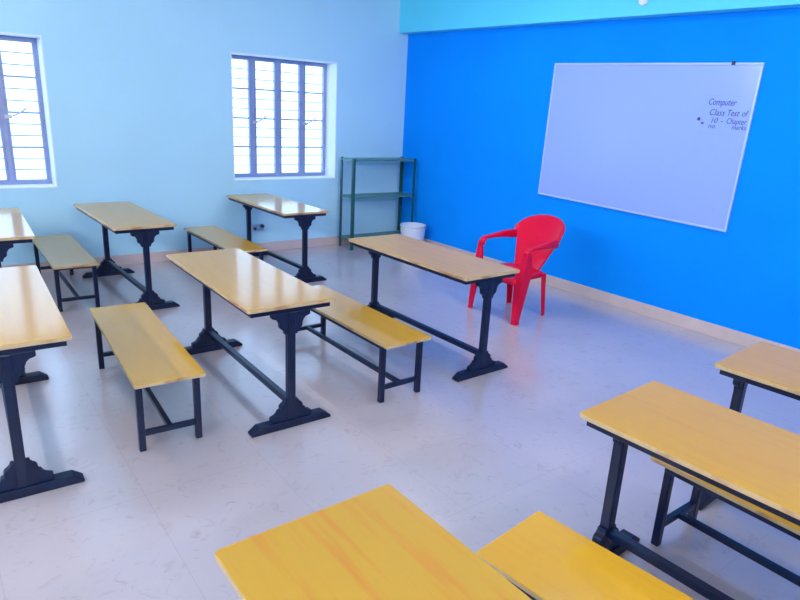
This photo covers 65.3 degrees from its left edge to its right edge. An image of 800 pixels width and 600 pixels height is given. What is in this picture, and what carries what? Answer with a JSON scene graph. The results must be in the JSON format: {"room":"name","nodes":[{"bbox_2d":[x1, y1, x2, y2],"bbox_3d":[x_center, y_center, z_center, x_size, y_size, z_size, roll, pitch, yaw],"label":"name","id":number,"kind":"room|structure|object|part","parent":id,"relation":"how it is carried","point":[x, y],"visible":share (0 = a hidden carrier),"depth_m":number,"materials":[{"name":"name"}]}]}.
{"room":"classroom","nodes":[
{"label":"classroom","id":0,"kind":"room"},
{"bbox_2d":[0,0,407,264],"bbox_3d":[-3.328,-1.944,6.405,8.200,3.250,0.320,-10,21,-36],"label":"wall","id":1,"kind":"structure","parent":0,"point":[140,94],"depth_m":6.92,"materials":[{"name":"blue paint"}]},
{"bbox_2d":[0,32,57,188],"bbox_3d":[-4.112,-1.774,5.848,1.429,1.434,0.322,-10,21,-36],"label":"window","id":2,"kind":"structure","parent":1,"relation":"in","point":[11,182],"depth_m":6.21,"materials":[{"name":"blue paint"}]},
{"bbox_2d":[0,51,44,169],"bbox_3d":[-4.203,-1.814,5.965,1.405,1.137,0.012,-10,21,-36],"label":"security grille","id":3,"kind":"object","parent":2,"relation":"attached to","point":[1,51],"depth_m":6.26,"materials":[{"name":"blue metal"}]},
{"bbox_2d":[1,236,349,272],"bbox_3d":[-3.310,-0.401,6.727,8.186,0.115,0.014,-10,21,-36],"label":"baseboard","id":4,"kind":"structure","parent":1,"relation":"attached to","point":[127,259],"depth_m":7.26,"materials":[{"name":"beige tile"}]},
{"bbox_2d":[252,224,263,230],"bbox_3d":[-1.756,-0.900,7.747,0.150,0.080,0.055,-10,21,-36],"label":"wall socket","id":5,"kind":"object","parent":1,"relation":"attached to","point":[255,227],"visible":1,"depth_m":7.75,"materials":[{"name":"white plastic"}]},
{"bbox_2d":[230,51,337,180],"bbox_3d":[-1.475,-2.242,7.754,1.402,1.440,0.322,-10,21,-36],"label":"window","id":6,"kind":"structure","parent":1,"relation":"in","point":[328,120],"depth_m":7.90,"materials":[{"name":"blue paint"}]},
{"bbox_2d":[232,67,321,165],"bbox_3d":[-1.566,-2.282,7.870,1.378,1.142,0.012,-10,21,-36],"label":"security grille","id":7,"kind":"object","parent":6,"relation":"attached to","point":[232,67],"depth_m":7.86,"materials":[{"name":"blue metal"}]},
{"bbox_2d":[0,243,799,599],"bbox_3d":[-0.635,0.878,3.350,8.840,0.120,9.640,-10,21,-36],"label":"floor","id":8,"kind":"structure","parent":0,"point":[481,455],"depth_m":3.52,"materials":[{"name":"tile"}]},
{"bbox_2d":[0,208,34,267],"bbox_3d":[-3.378,-0.279,5.212,0.524,0.750,1.432,-9,20,-34],"label":"school desk","id":9,"kind":"object","parent":8,"relation":"on","point":[14,228],"visible":0.44,"depth_m":4.84,"materials":[{"name":"yellow laminate"}]},
{"bbox_3d":[-3.362,-0.602,5.114,0.480,0.030,1.388,-9,20,-34],"label":"frame","id":10,"kind":"part","parent":9,"relation":"part of","materials":[{"name":"black metal"}]},
{"bbox_2d":[0,265,84,502],"bbox_3d":[-2.104,0.361,3.309,0.524,0.750,1.432,-9,20,-34],"label":"school desk","id":11,"kind":"object","parent":8,"relation":"on","point":[31,320],"visible":1,"depth_m":2.87,"materials":[{"name":"yellow laminate"}]},
{"bbox_3d":[-1.722,0.545,2.785,0.046,0.658,0.044,-9,20,-34],"label":"leg","id":12,"kind":"part","parent":11,"relation":"part of","materials":[{"name":"black metal"}]},
{"bbox_3d":[-2.087,0.038,3.211,0.480,0.030,1.388,-9,20,-34],"label":"frame","id":13,"kind":"part","parent":11,"relation":"part of","materials":[{"name":"black metal"}]},
{"bbox_2d":[32,234,99,311],"bbox_3d":[-3.136,-0.277,5.834,0.358,0.410,1.393,-9,21,-35],"label":"bench","id":14,"kind":"object","parent":8,"relation":"on","point":[61,252],"visible":0.91,"depth_m":5.53,"materials":[{"name":"yellow laminate"}]},
{"bbox_3d":[-3.617,-0.394,6.225,0.034,0.362,0.034,-9,21,-35],"label":"leg","id":15,"kind":"part","parent":14,"relation":"part of","materials":[{"name":"black metal"}]},
{"bbox_3d":[-2.895,-0.074,5.288,0.034,0.362,0.034,-9,21,-35],"label":"leg","id":16,"kind":"part","parent":14,"relation":"part of","materials":[{"name":"black metal"}]},
{"bbox_3d":[-3.127,-0.463,5.778,0.358,0.020,1.393,-9,21,-35],"label":"seat","id":17,"kind":"part","parent":14,"relation":"part of","materials":[{"name":"yellow laminate"}]},
{"bbox_3d":[-3.128,-0.440,5.785,0.328,0.028,1.259,-9,21,-35],"label":"seat frame","id":18,"kind":"part","parent":14,"relation":"part of","materials":[{"name":"black metal"}]},
{"bbox_3d":[-2.658,-0.113,5.457,0.034,0.362,0.034,-9,21,-35],"label":"leg","id":19,"kind":"part","parent":14,"relation":"part of","materials":[{"name":"black metal"}]},
{"bbox_2d":[73,201,179,309],"bbox_3d":[-2.600,-0.446,5.897,0.524,0.750,1.432,-10,21,-37],"label":"school desk","id":20,"kind":"object","parent":8,"relation":"on","point":[142,224],"visible":0.91,"depth_m":5.56,"materials":[{"name":"yellow laminate"}]},
{"bbox_3d":[-3.017,-0.613,6.400,0.046,0.658,0.044,-10,21,-37],"label":"leg","id":21,"kind":"part","parent":20,"relation":"part of","materials":[{"name":"black metal"}]},
{"bbox_3d":[-2.583,-0.769,5.800,0.480,0.030,1.388,-10,21,-37],"label":"frame","id":22,"kind":"part","parent":20,"relation":"part of","materials":[{"name":"black metal"}]},
{"bbox_3d":[-2.184,-0.268,5.398,0.046,0.658,0.044,-10,21,-37],"label":"leg","id":23,"kind":"part","parent":20,"relation":"part of","materials":[{"name":"black metal"}]},
{"bbox_2d":[89,302,205,451],"bbox_3d":[-1.566,0.417,3.803,0.358,0.410,1.393,-8,20,-33],"label":"bench","id":24,"kind":"object","parent":8,"relation":"on","point":[148,353],"visible":1,"depth_m":3.51,"materials":[{"name":"yellow laminate"}]},
{"bbox_3d":[-2.029,0.295,4.213,0.034,0.362,0.034,-8,20,-33],"label":"leg","id":25,"kind":"part","parent":24,"relation":"part of","materials":[{"name":"black metal"}]},
{"bbox_3d":[-1.351,0.621,3.247,0.034,0.362,0.034,-8,20,-33],"label":"leg","id":26,"kind":"part","parent":24,"relation":"part of","materials":[{"name":"black metal"}]},
{"bbox_3d":[-1.557,0.231,3.747,0.358,0.020,1.393,-8,20,-33],"label":"seat","id":27,"kind":"part","parent":24,"relation":"part of","materials":[{"name":"yellow laminate"}]},
{"bbox_3d":[-1.106,0.585,3.407,0.034,0.362,0.034,-8,20,-33],"label":"leg","id":28,"kind":"part","parent":24,"relation":"part of","materials":[{"name":"black metal"}]},
{"bbox_2d":[184,225,266,260],"bbox_3d":[-1.885,-0.465,6.667,0.358,0.410,1.393,-10,21,-36],"label":"bench","id":29,"kind":"object","parent":8,"relation":"on","point":[219,238],"visible":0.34,"depth_m":6.57,"materials":[{"name":"yellow laminate"}]},
{"bbox_3d":[-2.373,-0.580,7.049,0.034,0.362,0.034,-10,21,-36],"label":"leg","id":30,"kind":"part","parent":29,"relation":"part of","materials":[{"name":"black metal"}]},
{"bbox_3d":[-1.876,-0.628,6.618,0.328,0.028,1.259,-10,21,-36],"label":"seat frame","id":31,"kind":"part","parent":29,"relation":"part of","materials":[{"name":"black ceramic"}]},
{"bbox_2d":[166,248,334,437],"bbox_3d":[-1.015,0.193,4.048,0.524,0.750,1.432,-9,21,-35],"label":"school desk","id":32,"kind":"object","parent":8,"relation":"on","point":[253,286],"visible":0.98,"depth_m":3.69,"materials":[{"name":"yellow laminate"}]},
{"bbox_3d":[-1.411,0.023,4.566,0.046,0.658,0.044,-9,21,-35],"label":"leg","id":33,"kind":"part","parent":32,"relation":"part of","materials":[{"name":"black metal"}]},
{"bbox_3d":[-0.999,-0.130,3.950,0.480,0.030,1.388,-9,21,-35],"label":"frame","id":34,"kind":"part","parent":32,"relation":"part of","materials":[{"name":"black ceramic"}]},
{"bbox_3d":[-0.620,0.375,3.533,0.046,0.658,0.044,-9,21,-35],"label":"leg","id":35,"kind":"part","parent":32,"relation":"part of","materials":[{"name":"black metal"}]},
{"bbox_2d":[226,193,328,282],"bbox_3d":[-1.403,-0.718,6.998,0.524,0.750,1.432,-10,21,-37],"label":"school desk","id":36,"kind":"object","parent":8,"relation":"on","point":[304,214],"visible":0.73,"depth_m":6.62,"materials":[{"name":"yellow laminate"}]},
{"bbox_3d":[-1.817,-0.886,7.504,0.046,0.658,0.044,-10,21,-37],"label":"leg","id":37,"kind":"part","parent":36,"relation":"part of","materials":[{"name":"black metal"}]},
{"bbox_3d":[-1.387,-1.041,6.901,0.480,0.030,1.388,-10,21,-37],"label":"frame","id":38,"kind":"part","parent":36,"relation":"part of","materials":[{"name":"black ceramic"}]},
{"bbox_3d":[-0.990,-0.539,6.497,0.046,0.658,0.044,-10,21,-37],"label":"leg","id":39,"kind":"part","parent":36,"relation":"part of","materials":[{"name":"black metal"}]},
{"bbox_2d":[298,285,431,402],"bbox_3d":[-0.365,0.276,4.474,0.358,0.410,1.393,-10,21,-36],"label":"bench","id":40,"kind":"object","parent":8,"relation":"on","point":[380,330],"visible":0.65,"depth_m":4.14,"materials":[{"name":"yellow laminate"}]},
{"bbox_3d":[-0.618,0.120,5.030,0.034,0.362,0.034,-10,21,-36],"label":"leg","id":41,"kind":"part","parent":40,"relation":"part of","materials":[{"name":"black metal"}]},
{"bbox_3d":[-0.356,0.112,4.424,0.328,0.028,1.259,-10,21,-36],"label":"seat frame","id":42,"kind":"part","parent":40,"relation":"part of","materials":[{"name":"black metal"}]},
{"bbox_3d":[-0.355,0.089,4.417,0.358,0.020,1.393,-10,21,-36],"label":"seat","id":43,"kind":"part","parent":40,"relation":"part of","materials":[{"name":"yellow laminate"}]},
{"bbox_3d":[-0.115,0.477,3.932,0.034,0.362,0.034,-10,21,-36],"label":"leg","id":44,"kind":"part","parent":40,"relation":"part of","materials":[{"name":"black metal"}]},
{"bbox_3d":[0.120,0.437,4.104,0.034,0.362,0.034,-10,21,-36],"label":"leg","id":45,"kind":"part","parent":40,"relation":"part of","materials":[{"name":"black metal"}]},
{"bbox_2d":[215,484,531,599],"bbox_3d":[0.174,1.109,1.220,0.524,0.750,1.432,-10,21,-36],"label":"school desk","id":46,"kind":"object","parent":8,"relation":"on","point":[375,544],"visible":1,"depth_m":1.49,"materials":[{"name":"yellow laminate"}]},
{"bbox_2d":[339,157,415,249],"bbox_3d":[-0.303,-1.323,8.442,1.005,1.180,0.310,-10,21,-36],"label":"shelf rack","id":47,"kind":"object","parent":8,"relation":"on","point":[400,194],"visible":0.82,"depth_m":8.34,"materials":[{"name":"green metal"}]},
{"bbox_3d":[-0.773,-1.294,8.264,0.036,1.180,0.036,-10,21,-36],"label":"post","id":48,"kind":"part","parent":47,"relation":"part of","materials":[{"name":"green metal"}]},
{"bbox_3d":[-0.610,-1.222,8.056,0.036,1.180,0.036,-10,21,-36],"label":"post","id":49,"kind":"part","parent":47,"relation":"part of","materials":[{"name":"green metal"}]},
{"bbox_3d":[-0.325,-0.884,8.575,0.997,0.025,0.302,-10,21,-36],"label":"shelf","id":50,"kind":"part","parent":47,"relation":"part of","materials":[{"name":"green metal"}]},
{"bbox_3d":[-0.298,-1.410,8.416,0.997,0.025,0.302,-10,21,-36],"label":"shelf","id":51,"kind":"part","parent":47,"relation":"part of","materials":[{"name":"green metal"}]},
{"bbox_3d":[-0.275,-1.864,8.278,0.997,0.025,0.302,-10,21,-36],"label":"shelf","id":52,"kind":"part","parent":47,"relation":"part of","materials":[{"name":"green metal"}]},
{"bbox_3d":[0.004,-1.425,8.828,0.036,1.180,0.036,-10,21,-36],"label":"post","id":53,"kind":"part","parent":47,"relation":"part of","materials":[{"name":"green metal"}]},
{"bbox_3d":[0.168,-1.353,8.620,0.036,1.180,0.036,-10,21,-36],"label":"post","id":54,"kind":"part","parent":47,"relation":"part of","materials":[{"name":"green metal"}]},
{"bbox_2d":[400,222,425,240],"bbox_3d":[0.169,-0.857,8.441,0.357,0.335,0.357,-10,21,-36],"label":"plastic bucket","id":55,"kind":"object","parent":8,"relation":"on","point":[414,230],"visible":0.59,"depth_m":8.29,"materials":[{"name":"white plastic"}]},
{"bbox_2d":[348,234,519,381],"bbox_3d":[0.191,-0.003,4.902,0.524,0.750,1.432,-10,21,-36],"label":"school desk","id":56,"kind":"object","parent":8,"relation":"on","point":[460,267],"visible":0.88,"depth_m":4.57,"materials":[{"name":"beige laminate"}]},
{"bbox_3d":[-0.217,-0.172,5.411,0.046,0.658,0.044,-10,21,-36],"label":"leg","id":57,"kind":"part","parent":56,"relation":"part of","materials":[{"name":"black metal"}]},
{"bbox_3d":[0.208,-0.326,4.804,0.480,0.030,1.388,-10,21,-36],"label":"frame","id":58,"kind":"part","parent":56,"relation":"part of","materials":[{"name":"black metal"}]},
{"bbox_3d":[0.599,0.176,4.397,0.046,0.658,0.044,-10,21,-36],"label":"leg","id":59,"kind":"part","parent":56,"relation":"part of","materials":[{"name":"black metal"}]},
{"bbox_2d":[468,215,564,325],"bbox_3d":[1.139,-0.328,5.873,0.703,0.902,0.642,-10,21,-36],"label":"armchair","id":60,"kind":"object","parent":8,"relation":"on","point":[538,236],"visible":0.89,"depth_m":5.87,"materials":[{"name":"red plastic"}]},
{"bbox_3d":[0.752,-0.242,5.950,0.150,0.655,0.095,-10,21,-36],"label":"leg","id":61,"kind":"part","parent":60,"relation":"part of","materials":[{"name":"red plastic"}]},
{"bbox_3d":[0.938,-0.605,5.995,0.474,0.126,0.073,-10,21,-36],"label":"armrest","id":62,"kind":"part","parent":60,"relation":"part of","materials":[{"name":"red plastic"}]},
{"bbox_3d":[1.084,-0.158,6.151,0.098,0.410,0.061,-10,21,-36],"label":"leg","id":63,"kind":"part","parent":60,"relation":"part of","materials":[{"name":"red plastic"}]},
{"bbox_3d":[1.070,-0.103,5.545,0.150,0.655,0.095,-10,21,-36],"label":"leg","id":64,"kind":"part","parent":60,"relation":"part of","materials":[{"name":"red plastic"}]},
{"bbox_3d":[1.036,-0.251,5.819,0.439,0.075,0.500,-10,21,-36],"label":"seat","id":65,"kind":"part","parent":60,"relation":"part of","materials":[{"name":"red plastic"}]},
{"bbox_3d":[1.317,-0.547,5.937,0.284,0.504,0.579,-10,21,-36],"label":"backrest","id":66,"kind":"part","parent":60,"relation":"part of","materials":[{"name":"red plastic"}]},
{"bbox_3d":[1.277,-0.457,5.562,0.474,0.126,0.073,-10,21,-36],"label":"armrest","id":67,"kind":"part","parent":60,"relation":"part of","materials":[{"name":"red plastic"}]},
{"bbox_3d":[1.322,-0.054,5.847,0.098,0.410,0.061,-10,21,-36],"label":"leg","id":68,"kind":"part","parent":60,"relation":"part of","materials":[{"name":"red plastic"}]},
{"bbox_2d":[476,511,694,599],"bbox_3d":[0.841,1.163,1.742,0.358,0.410,1.393,-13,23,-42],"label":"bench","id":69,"kind":"object","parent":8,"relation":"on","point":[544,558],"visible":0.84,"depth_m":2.00,"materials":[{"name":"yellow laminate"}]},
{"bbox_3d":[0.849,0.999,1.693,0.328,0.028,1.259,-13,23,-42],"label":"seat frame","id":70,"kind":"part","parent":69,"relation":"part of","materials":[{"name":"black metal"}]},
{"bbox_2d":[580,381,799,599],"bbox_3d":[1.298,0.916,2.047,0.524,0.750,1.432,-11,21,-38],"label":"school desk","id":71,"kind":"object","parent":8,"relation":"on","point":[755,461],"visible":0.85,"depth_m":2.21,"materials":[{"name":"yellow laminate"}]},
{"bbox_3d":[0.873,0.750,2.544,0.046,0.658,0.044,-11,21,-38],"label":"leg","id":72,"kind":"part","parent":71,"relation":"part of","materials":[{"name":"black metal"}]},
{"bbox_3d":[1.314,0.593,1.949,0.480,0.030,1.388,-11,21,-38],"label":"frame","id":73,"kind":"part","parent":71,"relation":"part of","materials":[{"name":"black metal"}]},
{"bbox_2d":[650,456,799,586],"bbox_3d":[1.627,1.025,2.329,0.358,0.410,1.393,-10,21,-36],"label":"bench","id":74,"kind":"object","parent":8,"relation":"on","point":[662,519],"visible":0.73,"depth_m":2.60,"materials":[{"name":"black metal"}]},
{"bbox_3d":[1.143,0.909,2.716,0.034,0.362,0.034,-10,21,-36],"label":"leg","id":75,"kind":"part","parent":74,"relation":"part of","materials":[{"name":"black metal"}]},
{"bbox_3d":[1.379,0.869,2.887,0.034,0.362,0.034,-10,21,-36],"label":"leg","id":76,"kind":"part","parent":74,"relation":"part of","materials":[{"name":"black metal"}]},
{"bbox_3d":[1.637,0.839,2.273,0.358,0.020,1.393,-10,21,-36],"label":"seat","id":77,"kind":"part","parent":74,"relation":"part of","materials":[{"name":"yellow laminate"}]},
{"bbox_3d":[1.635,0.862,2.280,0.328,0.028,1.259,-10,21,-36],"label":"seat frame","id":78,"kind":"part","parent":74,"relation":"part of","materials":[{"name":"black metal"}]},
{"bbox_2d":[699,342,799,509],"bbox_3d":[2.076,0.788,2.602,0.524,0.750,1.432,-11,22,-39],"label":"school desk","id":79,"kind":"object","parent":8,"relation":"on","point":[767,366],"visible":0.51,"depth_m":2.86,"materials":[{"name":"yellow laminate"}]},
{"bbox_3d":[1.645,0.623,3.094,0.046,0.658,0.044,-11,22,-39],"label":"leg","id":80,"kind":"part","parent":79,"relation":"part of","materials":[{"name":"black metal"}]},
{"bbox_3d":[2.092,0.465,2.505,0.480,0.030,1.388,-11,22,-39],"label":"frame","id":81,"kind":"part","parent":79,"relation":"part of","materials":[{"name":"black metal"}]},
{"bbox_2d":[401,8,799,348],"bbox_3d":[2.863,-1.308,5.343,0.320,3.250,9.640,-10,21,-36],"label":"wall","id":82,"kind":"structure","parent":0,"point":[477,102],"depth_m":6.20,"materials":[{"name":"blue paint"}]},
{"bbox_2d":[399,0,799,33],"bbox_3d":[2.736,-2.512,4.831,0.153,0.665,9.000,-10,21,-36],"label":"beam","id":83,"kind":"structure","parent":82,"relation":"attached to","point":[416,16],"depth_m":6.38,"materials":[{"name":"paint"}]},
{"bbox_2d":[639,0,648,5],"bbox_3d":[2.135,-2.628,5.471,0.036,0.084,0.084,-10,21,-36],"label":"junction box","id":84,"kind":"object","parent":83,"relation":"attached to","point":[641,2],"visible":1,"depth_m":5.46,"materials":[{"name":"white plastic"}]},
{"bbox_2d":[424,238,799,351],"bbox_3d":[2.653,0.213,5.698,0.014,0.115,9.000,-10,21,-36],"label":"baseboard","id":85,"kind":"structure","parent":82,"relation":"attached to","point":[717,331],"depth_m":5.98,"materials":[{"name":"beige tile"}]},
{"bbox_2d":[538,61,764,231],"bbox_3d":[2.199,-1.527,5.907,0.026,1.370,2.108,-10,22,-36],"label":"whiteboard","id":86,"kind":"object","parent":82,"relation":"attached to","point":[665,141],"visible":1,"depth_m":5.75,"materials":[{"name":"white plastic"}]}
]}

